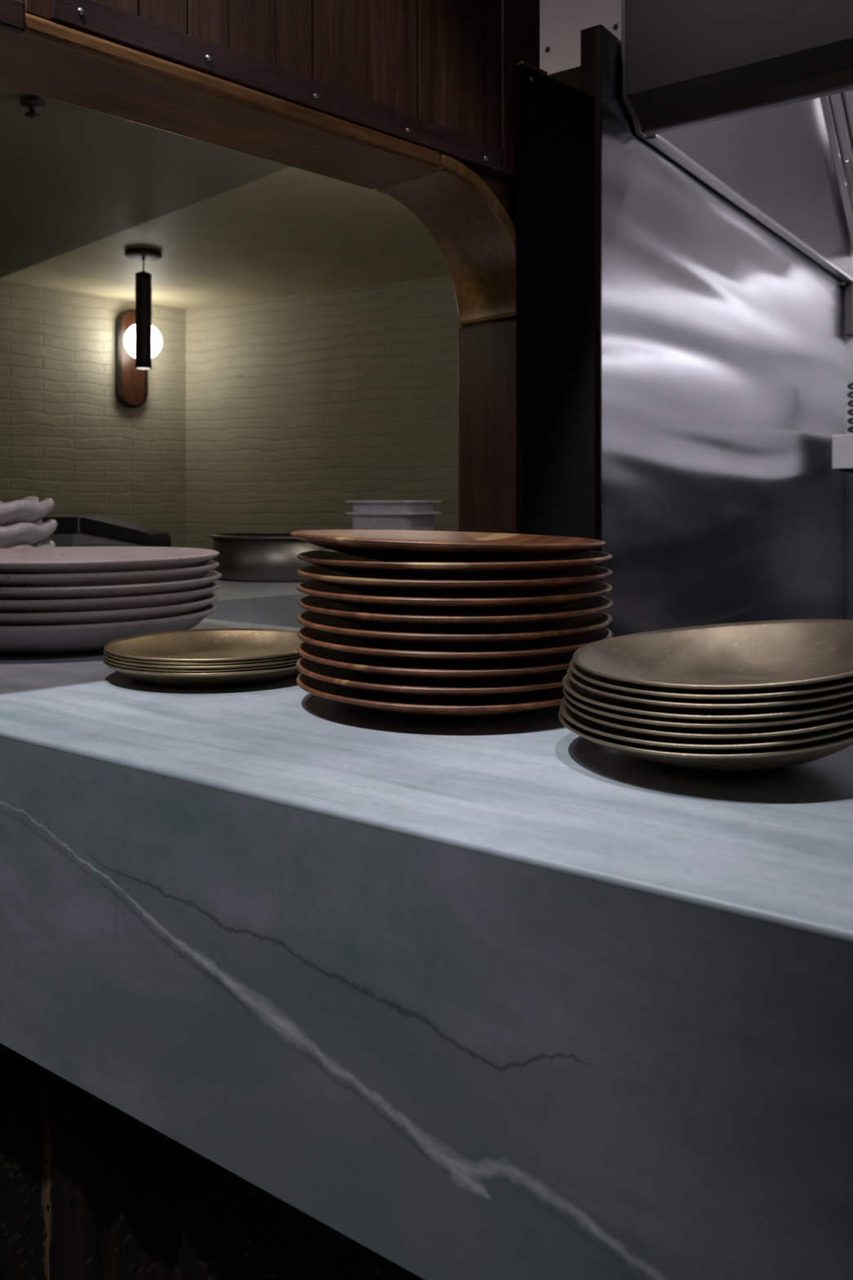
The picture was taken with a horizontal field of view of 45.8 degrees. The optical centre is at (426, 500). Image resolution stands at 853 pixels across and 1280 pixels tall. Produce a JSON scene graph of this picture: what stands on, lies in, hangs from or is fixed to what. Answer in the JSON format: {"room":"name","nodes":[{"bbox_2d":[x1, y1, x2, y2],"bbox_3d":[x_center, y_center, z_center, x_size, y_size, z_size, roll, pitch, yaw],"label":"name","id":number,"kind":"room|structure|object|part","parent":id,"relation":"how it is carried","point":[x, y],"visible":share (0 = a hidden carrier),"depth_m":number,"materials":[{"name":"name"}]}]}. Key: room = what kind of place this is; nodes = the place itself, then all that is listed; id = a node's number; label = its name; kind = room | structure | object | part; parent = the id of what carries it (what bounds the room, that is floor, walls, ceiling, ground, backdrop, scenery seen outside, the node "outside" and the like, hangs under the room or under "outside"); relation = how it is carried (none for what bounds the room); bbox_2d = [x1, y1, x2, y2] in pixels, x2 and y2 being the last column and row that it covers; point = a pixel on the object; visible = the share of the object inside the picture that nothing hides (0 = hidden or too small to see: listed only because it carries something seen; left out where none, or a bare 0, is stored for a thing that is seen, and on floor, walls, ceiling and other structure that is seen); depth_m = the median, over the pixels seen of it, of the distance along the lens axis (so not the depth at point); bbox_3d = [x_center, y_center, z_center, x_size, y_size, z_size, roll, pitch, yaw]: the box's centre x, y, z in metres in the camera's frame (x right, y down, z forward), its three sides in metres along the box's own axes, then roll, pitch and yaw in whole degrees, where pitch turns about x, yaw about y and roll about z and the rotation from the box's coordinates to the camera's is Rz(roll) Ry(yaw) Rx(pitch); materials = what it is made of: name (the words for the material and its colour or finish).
{"room":"commercial kitchen","nodes":[
{"label":"commercial kitchen","id":0,"kind":"room"},
{"bbox_2d":[0,280,185,547],"bbox_3d":[-2.110,-0.315,3.183,0.150,3.000,3.000,0,0,45],"label":"wall","id":1,"kind":"structure","parent":0,"point":[67,438],"depth_m":3.88,"materials":[{"name":"brick"}]},
{"bbox_2d":[115,308,161,408],"bbox_3d":[-1.118,-0.565,3.943,0.194,0.394,0.150,0,0,45],"label":"wall sconce","id":2,"kind":"object","parent":1,"relation":"attached to","point":[131,383],"visible":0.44,"depth_m":3.98,"materials":[{"name":"brown wood"}]},
{"bbox_3d":[-1.103,-0.620,3.922,0.142,0.142,0.142,0,0,45],"label":"globe","id":3,"kind":"part","parent":2,"relation":"part of"},
{"bbox_2d":[0,84,290,277],"bbox_3d":[-1.343,-0.750,1.468,2.256,0.099,2.804,0,0,36],"label":"ceiling","id":4,"kind":"structure","parent":0,"point":[73,177],"depth_m":2.17,"materials":[{"name":"paint"}]},
{"bbox_2d":[19,95,44,118],"bbox_3d":[-0.685,-0.684,1.753,0.040,0.031,0.040,0,0,36],"label":"ceiling fitting","id":5,"kind":"object","parent":4,"relation":"attached to","point":[33,103],"visible":1,"depth_m":1.75,"materials":[{"name":"black metal"}]},
{"bbox_2d":[0,166,450,308],"bbox_3d":[-0.958,-0.860,2.341,2.673,0.120,3.659,0,0,45],"label":"ceiling","id":6,"kind":"structure","parent":0,"point":[290,231],"depth_m":3.20,"materials":[{"name":"white paint"}]},
{"bbox_2d":[124,248,161,369],"bbox_3d":[-0.910,-0.612,3.242,0.116,0.376,0.116,0,0,36],"label":"pendant spotlight","id":7,"kind":"object","parent":6,"relation":"hanging from","point":[143,289],"visible":1,"depth_m":3.22,"materials":[{"name":"black metal"}]},
{"bbox_3d":[-0.910,-0.761,3.242,0.014,0.046,0.014,0,0,36],"label":"stem","id":8,"kind":"part","parent":7,"relation":"part of","materials":[{"name":"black metal"}]},
{"bbox_3d":[-0.910,-0.581,3.242,0.053,0.310,0.053,0,0,36],"label":"lamp shade","id":9,"kind":"part","parent":7,"relation":"part of","materials":[{"name":"black metal"}]},
{"bbox_2d":[185,275,462,570],"bbox_3d":[-0.055,-0.315,3.745,2.100,3.000,0.150,0,0,30],"label":"wall","id":10,"kind":"structure","parent":0,"point":[298,407],"depth_m":3.87,"materials":[{"name":"brick"}]},
{"bbox_2d":[461,162,515,228],"bbox_3d":[-0.487,-0.265,0.857,1.648,2.900,0.114,0,0,-44],"label":"wall","id":11,"kind":"structure","parent":0,"point":[504,188],"depth_m":1.35,"materials":[{"name":"brown wood"}]},
{"bbox_2d":[0,0,25,34],"bbox_3d":[-0.679,-0.422,0.567,0.909,0.028,0.009,0,0,-44],"label":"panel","id":12,"kind":"structure","parent":11,"relation":"attached to","point":[12,12],"depth_m":0.87,"materials":[{"name":"brown wood"}]},
{"bbox_2d":[0,13,439,189],"bbox_3d":[-0.544,-0.422,0.795,1.439,0.020,0.132,0,0,-44],"label":"trim","id":13,"kind":"structure","parent":11,"relation":"attached to","point":[51,60],"depth_m":1.06,"materials":[{"name":"brown wood"}]},
{"bbox_2d":[22,0,499,173],"bbox_3d":[-0.488,-1.074,0.770,1.620,1.282,0.012,0,0,-44],"label":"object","id":14,"kind":"structure","parent":11,"relation":"attached to","point":[434,61],"depth_m":1.18,"materials":[{"name":"brown wood"}]},
{"bbox_2d":[50,0,502,171],"bbox_3d":[-0.119,-0.449,1.116,0.606,0.031,0.005,0,0,-44],"label":"trim","id":15,"kind":"structure","parent":11,"relation":"attached to","point":[93,16],"depth_m":1.06,"materials":[{"name":"brown wood"}]},
{"bbox_2d":[375,154,515,325],"bbox_3d":[0.039,-0.342,1.357,0.180,0.180,0.131,0,0,-44],"label":"trim","id":16,"kind":"structure","parent":11,"relation":"attached to","point":[474,233],"depth_m":1.37,"materials":[{"name":"brown wood"}]},
{"bbox_2d":[458,316,515,533],"bbox_3d":[0.097,0.467,1.413,0.020,1.437,0.131,0,0,-44],"label":"trim","id":17,"kind":"structure","parent":11,"relation":"attached to","point":[486,350],"depth_m":1.41,"materials":[{"name":"brown wood"}]},
{"bbox_2d":[497,0,539,180],"bbox_3d":[0.124,-1.074,1.359,0.076,1.282,0.013,0,0,-44],"label":"trim","id":18,"kind":"structure","parent":11,"relation":"attached to","point":[519,20],"depth_m":1.34,"materials":[{"name":"brown wood"}]},
{"bbox_2d":[539,0,621,75],"bbox_3d":[0.397,-0.365,2.116,0.430,3.100,0.102,0,0,36],"label":"wall","id":19,"kind":"structure","parent":0,"point":[562,22],"depth_m":2.13,"materials":[{"name":"paint"}]},
{"bbox_2d":[601,24,845,637],"bbox_3d":[0.666,0.243,2.075,0.033,1.884,1.445,0,0,36],"label":"wall partition","id":20,"kind":"structure","parent":0,"point":[723,341],"depth_m":1.82,"materials":[{"name":"metal"}]},
{"bbox_2d":[546,66,580,90],"bbox_3d":[0.199,-0.253,1.644,0.220,0.875,0.020,0,0,36],"label":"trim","id":21,"kind":"structure","parent":20,"relation":"attached to","point":[571,77],"depth_m":1.61,"materials":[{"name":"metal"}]},
{"bbox_2d":[580,24,601,595],"bbox_3d":[0.243,0.243,1.488,0.033,1.884,0.002,0,0,36],"label":"trim","id":22,"kind":"structure","parent":20,"relation":"attached to","point":[590,37],"depth_m":1.48,"materials":[{"name":"metal"}]},
{"bbox_2d":[845,237,852,619],"bbox_3d":[2.194,-0.365,1.895,2.656,3.100,0.050,0,0,36],"label":"wall","id":23,"kind":"structure","parent":0,"point":[849,340],"depth_m":2.65,"materials":[{"name":"metal"}]},
{"bbox_2d":[621,0,852,336],"bbox_3d":[1.734,-1.149,1.338,2.552,1.433,1.390,0,0,36],"label":"extractor hood","id":24,"kind":"object","parent":23,"relation":"attached to","point":[753,99],"visible":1,"depth_m":1.51,"materials":[{"name":"metal"}]},
{"bbox_3d":[1.350,-1.218,0.797,2.542,1.295,0.061,0,0,36],"label":"panel","id":25,"kind":"part","parent":24,"relation":"part of","materials":[{"name":"metal"}]},
{"bbox_3d":[1.035,-0.797,2.466,0.008,0.017,0.088,0,-42,36],"label":"handle","id":26,"kind":"part","parent":24,"relation":"part of","materials":[{"name":"silver metal"}]},
{"bbox_2d":[832,434,852,473],"bbox_3d":[1.947,-0.111,1.860,2.218,0.090,0.294,0,0,36],"label":"wall shelf","id":27,"kind":"object","parent":23,"relation":"attached to","point":[842,445],"visible":1,"depth_m":2.38,"materials":[{"name":"metal"}]},
{"bbox_3d":[1.052,-0.105,2.512,0.004,0.078,0.282,0,0,36],"label":"plate","id":28,"kind":"part","parent":27,"relation":"part of","materials":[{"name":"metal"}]},
{"bbox_2d":[847,382,852,432],"bbox_3d":[1.113,-0.263,2.484,0.252,0.212,0.038,0,0,-39],"label":"coiled cable","id":29,"kind":"object","parent":27,"relation":"on","point":[850,385],"visible":1,"depth_m":2.42,"materials":[{"name":"black plastic"}]},
{"bbox_3d":[-0.193,1.210,2.297,9.000,0.050,9.500,0,0,36],"label":"floor","id":30,"kind":"structure","parent":0,"visible":0},
{"bbox_2d":[204,578,309,627],"bbox_3d":[-0.525,0.685,2.171,0.861,1.000,0.620,0,0,-44],"label":"countertop","id":31,"kind":"structure","parent":30,"relation":"on","point":[270,603],"depth_m":1.97,"materials":[{"name":"stone"}]},
{"bbox_2d":[40,515,171,546],"bbox_3d":[-0.692,0.109,2.150,0.260,0.151,0.148,0,0,0],"label":"tray","id":32,"kind":"object","parent":31,"relation":"on","point":[70,531],"visible":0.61,"depth_m":2.08,"materials":[{"name":"grey plastic"}]},
{"bbox_3d":[-0.657,0.105,2.079,0.113,0.034,0.003,0,0,0],"label":"plate","id":33,"kind":"part","parent":32,"relation":"part of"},
{"bbox_2d":[208,532,328,582],"bbox_3d":[-0.345,0.132,2.450,0.357,0.104,0.357,0,0,36],"label":"metal pan","id":34,"kind":"object","parent":31,"relation":"on","point":[248,557],"visible":0.52,"depth_m":2.29,"materials":[{"name":"metal"}]},
{"bbox_2d":[344,511,441,530],"bbox_3d":[-0.075,0.105,2.300,0.177,0.159,0.165,0,0,27],"label":"food container","id":35,"kind":"object","parent":31,"relation":"on","point":[366,521],"visible":0.35,"depth_m":2.24,"materials":[{"name":"metal"}]},
{"bbox_2d":[344,500,441,512],"bbox_3d":[-0.075,0.078,2.300,0.177,0.159,0.165,0,0,27],"label":"food container","id":36,"kind":"object","parent":35,"relation":"in","point":[357,506],"visible":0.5,"depth_m":2.24,"materials":[{"name":"metal"}]},
{"bbox_2d":[0,618,852,1279],"bbox_3d":[-0.076,0.685,1.006,3.200,1.000,0.626,0,0,36],"label":"countertop","id":37,"kind":"structure","parent":30,"relation":"on","point":[295,984],"depth_m":0.61,"materials":[{"name":"stone"}]},
{"bbox_2d":[0,603,217,653],"bbox_3d":[-0.474,0.164,1.338,0.386,0.042,0.386,0,0,36],"label":"plate","id":38,"kind":"object","parent":37,"relation":"on","point":[75,638],"visible":0.56,"depth_m":1.19,"materials":[{"name":"white ceramic"}]},
{"bbox_2d":[0,591,218,626],"bbox_3d":[-0.472,0.149,1.338,0.386,0.042,0.386,0,0,-27],"label":"plate","id":39,"kind":"object","parent":38,"relation":"on","point":[166,611],"visible":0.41,"depth_m":1.18,"materials":[{"name":"white ceramic"}]},
{"bbox_2d":[0,582,219,613],"bbox_3d":[-0.472,0.134,1.338,0.386,0.042,0.386,0,0,0],"label":"plate","id":40,"kind":"object","parent":39,"relation":"on","point":[175,598],"visible":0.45,"depth_m":1.18,"materials":[{"name":"white ceramic"}]},
{"bbox_2d":[0,569,222,599],"bbox_3d":[-0.468,0.119,1.338,0.386,0.042,0.386,0,0,27],"label":"plate","id":41,"kind":"object","parent":40,"relation":"on","point":[171,587],"visible":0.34,"depth_m":1.18,"materials":[{"name":"white ceramic"}]},
{"bbox_2d":[0,560,219,586],"bbox_3d":[-0.472,0.104,1.338,0.386,0.042,0.386,0,0,-36],"label":"plate","id":42,"kind":"object","parent":41,"relation":"on","point":[197,572],"visible":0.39,"depth_m":1.18,"materials":[{"name":"white ceramic"}]},
{"bbox_2d":[0,546,219,574],"bbox_3d":[-0.472,0.090,1.338,0.386,0.042,0.386,0,0,-9],"label":"plate","id":43,"kind":"object","parent":42,"relation":"on","point":[87,559],"visible":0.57,"depth_m":1.33,"materials":[{"name":"white ceramic"}]},
{"bbox_2d":[102,659,299,686],"bbox_3d":[-0.224,0.174,1.078,0.233,0.020,0.233,0,0,36],"label":"brass plate","id":44,"kind":"object","parent":37,"relation":"on","point":[210,679],"visible":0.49,"depth_m":0.98,"materials":[{"name":"gold metal"}]},
{"bbox_2d":[102,656,297,673],"bbox_3d":[-0.224,0.171,1.078,0.233,0.020,0.233,0,0,-39],"label":"brass plate","id":45,"kind":"object","parent":44,"relation":"on","point":[282,665],"visible":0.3,"depth_m":0.97,"materials":[{"name":"gold metal"}]},
{"bbox_2d":[103,653,299,669],"bbox_3d":[-0.223,0.168,1.077,0.233,0.020,0.233,0,0,-23],"label":"brass plate","id":46,"kind":"object","parent":45,"relation":"on","point":[165,667],"visible":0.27,"depth_m":0.97,"materials":[{"name":"gold metal"}]},
{"bbox_2d":[103,648,302,666],"bbox_3d":[-0.223,0.164,1.078,0.233,0.020,0.233,0,0,-8],"label":"brass plate","id":47,"kind":"object","parent":46,"relation":"on","point":[286,658],"visible":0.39,"depth_m":0.97,"materials":[{"name":"gold metal"}]},
{"bbox_2d":[103,628,303,662],"bbox_3d":[-0.223,0.161,1.078,0.233,0.020,0.233,0,0,8],"label":"brass plate","id":48,"kind":"object","parent":47,"relation":"on","point":[208,645],"visible":0.61,"depth_m":1.14,"materials":[{"name":"gold metal"}]},
{"bbox_2d":[296,672,564,715],"bbox_3d":[0.025,0.173,0.936,0.290,0.024,0.290,0,0,9],"label":"wooden plate","id":49,"kind":"object","parent":37,"relation":"on","point":[547,699],"visible":0.41,"depth_m":0.85,"materials":[{"name":"brown wood"}]},
{"bbox_2d":[295,657,567,698],"bbox_3d":[0.025,0.159,0.936,0.290,0.024,0.290,0,0,-18],"label":"wooden plate","id":50,"kind":"object","parent":49,"relation":"on","point":[391,686],"visible":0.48,"depth_m":0.84,"materials":[{"name":"brown wood"}]},
{"bbox_2d":[297,641,574,682],"bbox_3d":[0.026,0.144,0.936,0.290,0.024,0.290,0,0,-18],"label":"wooden plate","id":51,"kind":"object","parent":50,"relation":"on","point":[402,671],"visible":0.44,"depth_m":0.83,"materials":[{"name":"brown wood"}]},
{"bbox_2d":[297,626,613,666],"bbox_3d":[0.026,0.131,0.936,0.290,0.024,0.290,0,0,10],"label":"wooden plate","id":52,"kind":"object","parent":51,"relation":"on","point":[530,652],"visible":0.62,"depth_m":0.83,"materials":[{"name":"brown wood"}]},
{"bbox_2d":[296,610,613,649],"bbox_3d":[0.025,0.116,0.936,0.290,0.024,0.290,0,0,23],"label":"wooden plate","id":53,"kind":"object","parent":52,"relation":"on","point":[378,635],"visible":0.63,"depth_m":0.83,"materials":[{"name":"brown wood"}]},
{"bbox_2d":[297,595,613,633],"bbox_3d":[0.026,0.102,0.936,0.290,0.024,0.290,0,0,-6],"label":"wooden plate","id":54,"kind":"object","parent":53,"relation":"on","point":[425,624],"visible":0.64,"depth_m":0.83,"materials":[{"name":"brown wood"}]},
{"bbox_2d":[296,579,613,616],"bbox_3d":[0.025,0.088,0.936,0.290,0.024,0.290,0,0,15],"label":"wooden plate","id":55,"kind":"object","parent":54,"relation":"on","point":[396,605],"visible":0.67,"depth_m":0.83,"materials":[{"name":"brown wood"}]},
{"bbox_2d":[297,564,613,598],"bbox_3d":[0.026,0.074,0.936,0.290,0.024,0.290,0,0,33],"label":"wooden plate","id":56,"kind":"object","parent":55,"relation":"on","point":[383,587],"visible":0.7,"depth_m":0.83,"materials":[{"name":"brown wood"}]},
{"bbox_2d":[297,549,613,580],"bbox_3d":[0.026,0.060,0.936,0.290,0.024,0.290,0,0,22],"label":"wooden plate","id":57,"kind":"object","parent":56,"relation":"on","point":[334,560],"visible":0.64,"depth_m":0.82,"materials":[{"name":"brown wood"}]},
{"bbox_2d":[290,528,606,562],"bbox_3d":[0.020,0.044,0.936,0.290,0.024,0.290,2,0,-22],"label":"wooden plate","id":58,"kind":"object","parent":57,"relation":"on","point":[386,545],"visible":0.94,"depth_m":0.84,"materials":[{"name":"brown wood"}]},
{"bbox_2d":[558,710,852,773],"bbox_3d":[0.214,0.159,0.730,0.235,0.051,0.235,0,0,-2],"label":"bronze bowl","id":59,"kind":"object","parent":37,"relation":"on","point":[771,761],"visible":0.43,"depth_m":0.64,"materials":[{"name":"brown metal"}]},
{"bbox_2d":[560,699,852,754],"bbox_3d":[0.215,0.153,0.730,0.240,0.052,0.240,0,0,38],"label":"bronze bowl","id":60,"kind":"object","parent":59,"relation":"on","point":[575,718],"visible":0.23,"depth_m":0.63,"materials":[{"name":"brown metal"}]},
{"bbox_2d":[563,695,852,745],"bbox_3d":[0.218,0.146,0.730,0.235,0.052,0.235,0,0,-35],"label":"bronze bowl","id":61,"kind":"object","parent":60,"relation":"on","point":[648,735],"visible":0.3,"depth_m":0.63,"materials":[{"name":"brown metal"}]},
{"bbox_2d":[563,686,852,734],"bbox_3d":[0.217,0.141,0.730,0.235,0.051,0.235,0,0,-14],"label":"bronze bowl","id":62,"kind":"object","parent":61,"relation":"on","point":[833,717],"visible":0.23,"depth_m":0.63,"materials":[{"name":"brown metal"}]},
{"bbox_2d":[562,674,852,724],"bbox_3d":[0.217,0.135,0.730,0.240,0.052,0.240,0,0,34],"label":"bronze bowl","id":63,"kind":"object","parent":62,"relation":"on","point":[603,703],"visible":0.2,"depth_m":0.63,"materials":[{"name":"brown metal"}]},
{"bbox_2d":[566,666,852,715],"bbox_3d":[0.220,0.128,0.730,0.235,0.051,0.235,0,0,-31],"label":"bronze bowl","id":64,"kind":"object","parent":63,"relation":"on","point":[707,709],"visible":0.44,"depth_m":0.63,"materials":[{"name":"brown metal"}]},
{"bbox_2d":[568,658,852,704],"bbox_3d":[0.222,0.122,0.730,0.235,0.052,0.235,0,0,-10],"label":"bronze bowl","id":65,"kind":"object","parent":64,"relation":"on","point":[580,672],"visible":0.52,"depth_m":0.63,"materials":[{"name":"brown metal"}]},
{"bbox_2d":[572,618,852,694],"bbox_3d":[0.224,0.116,0.730,0.235,0.052,0.235,0,0,3],"label":"bronze bowl","id":66,"kind":"object","parent":65,"relation":"on","point":[780,655],"visible":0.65,"depth_m":0.79,"materials":[{"name":"brown metal"}]},
{"bbox_3d":[-0.791,0.144,1.742,0.295,0.081,0.298,0,0,36],"label":"bowl","id":67,"kind":"object","parent":37,"relation":"on","visible":0},
{"bbox_2d":[8,540,56,548],"bbox_3d":[-0.792,0.106,1.734,0.295,0.081,0.298,0,0,36],"label":"bowl","id":68,"kind":"object","parent":67,"relation":"on","point":[49,543],"visible":0.15,"depth_m":1.76,"materials":[{"name":"white ceramic"}]},
{"bbox_2d":[0,519,57,548],"bbox_3d":[-0.793,0.069,1.744,0.295,0.081,0.298,0,0,36],"label":"bowl","id":69,"kind":"object","parent":68,"relation":"on","point":[31,534],"visible":0.77,"depth_m":1.69,"materials":[{"name":"white ceramic"}]},
{"bbox_2d":[0,496,54,526],"bbox_3d":[-0.796,0.032,1.737,0.295,0.081,0.298,0,0,36],"label":"bowl","id":70,"kind":"object","parent":69,"relation":"on","point":[27,509],"visible":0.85,"depth_m":1.69,"materials":[{"name":"white ceramic"}]},
{"bbox_2d":[515,60,595,565],"bbox_3d":[0.181,0.301,1.393,0.158,1.768,0.014,0,0,-44],"label":"panel","id":71,"kind":"object","parent":30,"relation":"on","point":[555,120],"visible":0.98,"depth_m":1.38,"materials":[{"name":"black metal"}]}
]}

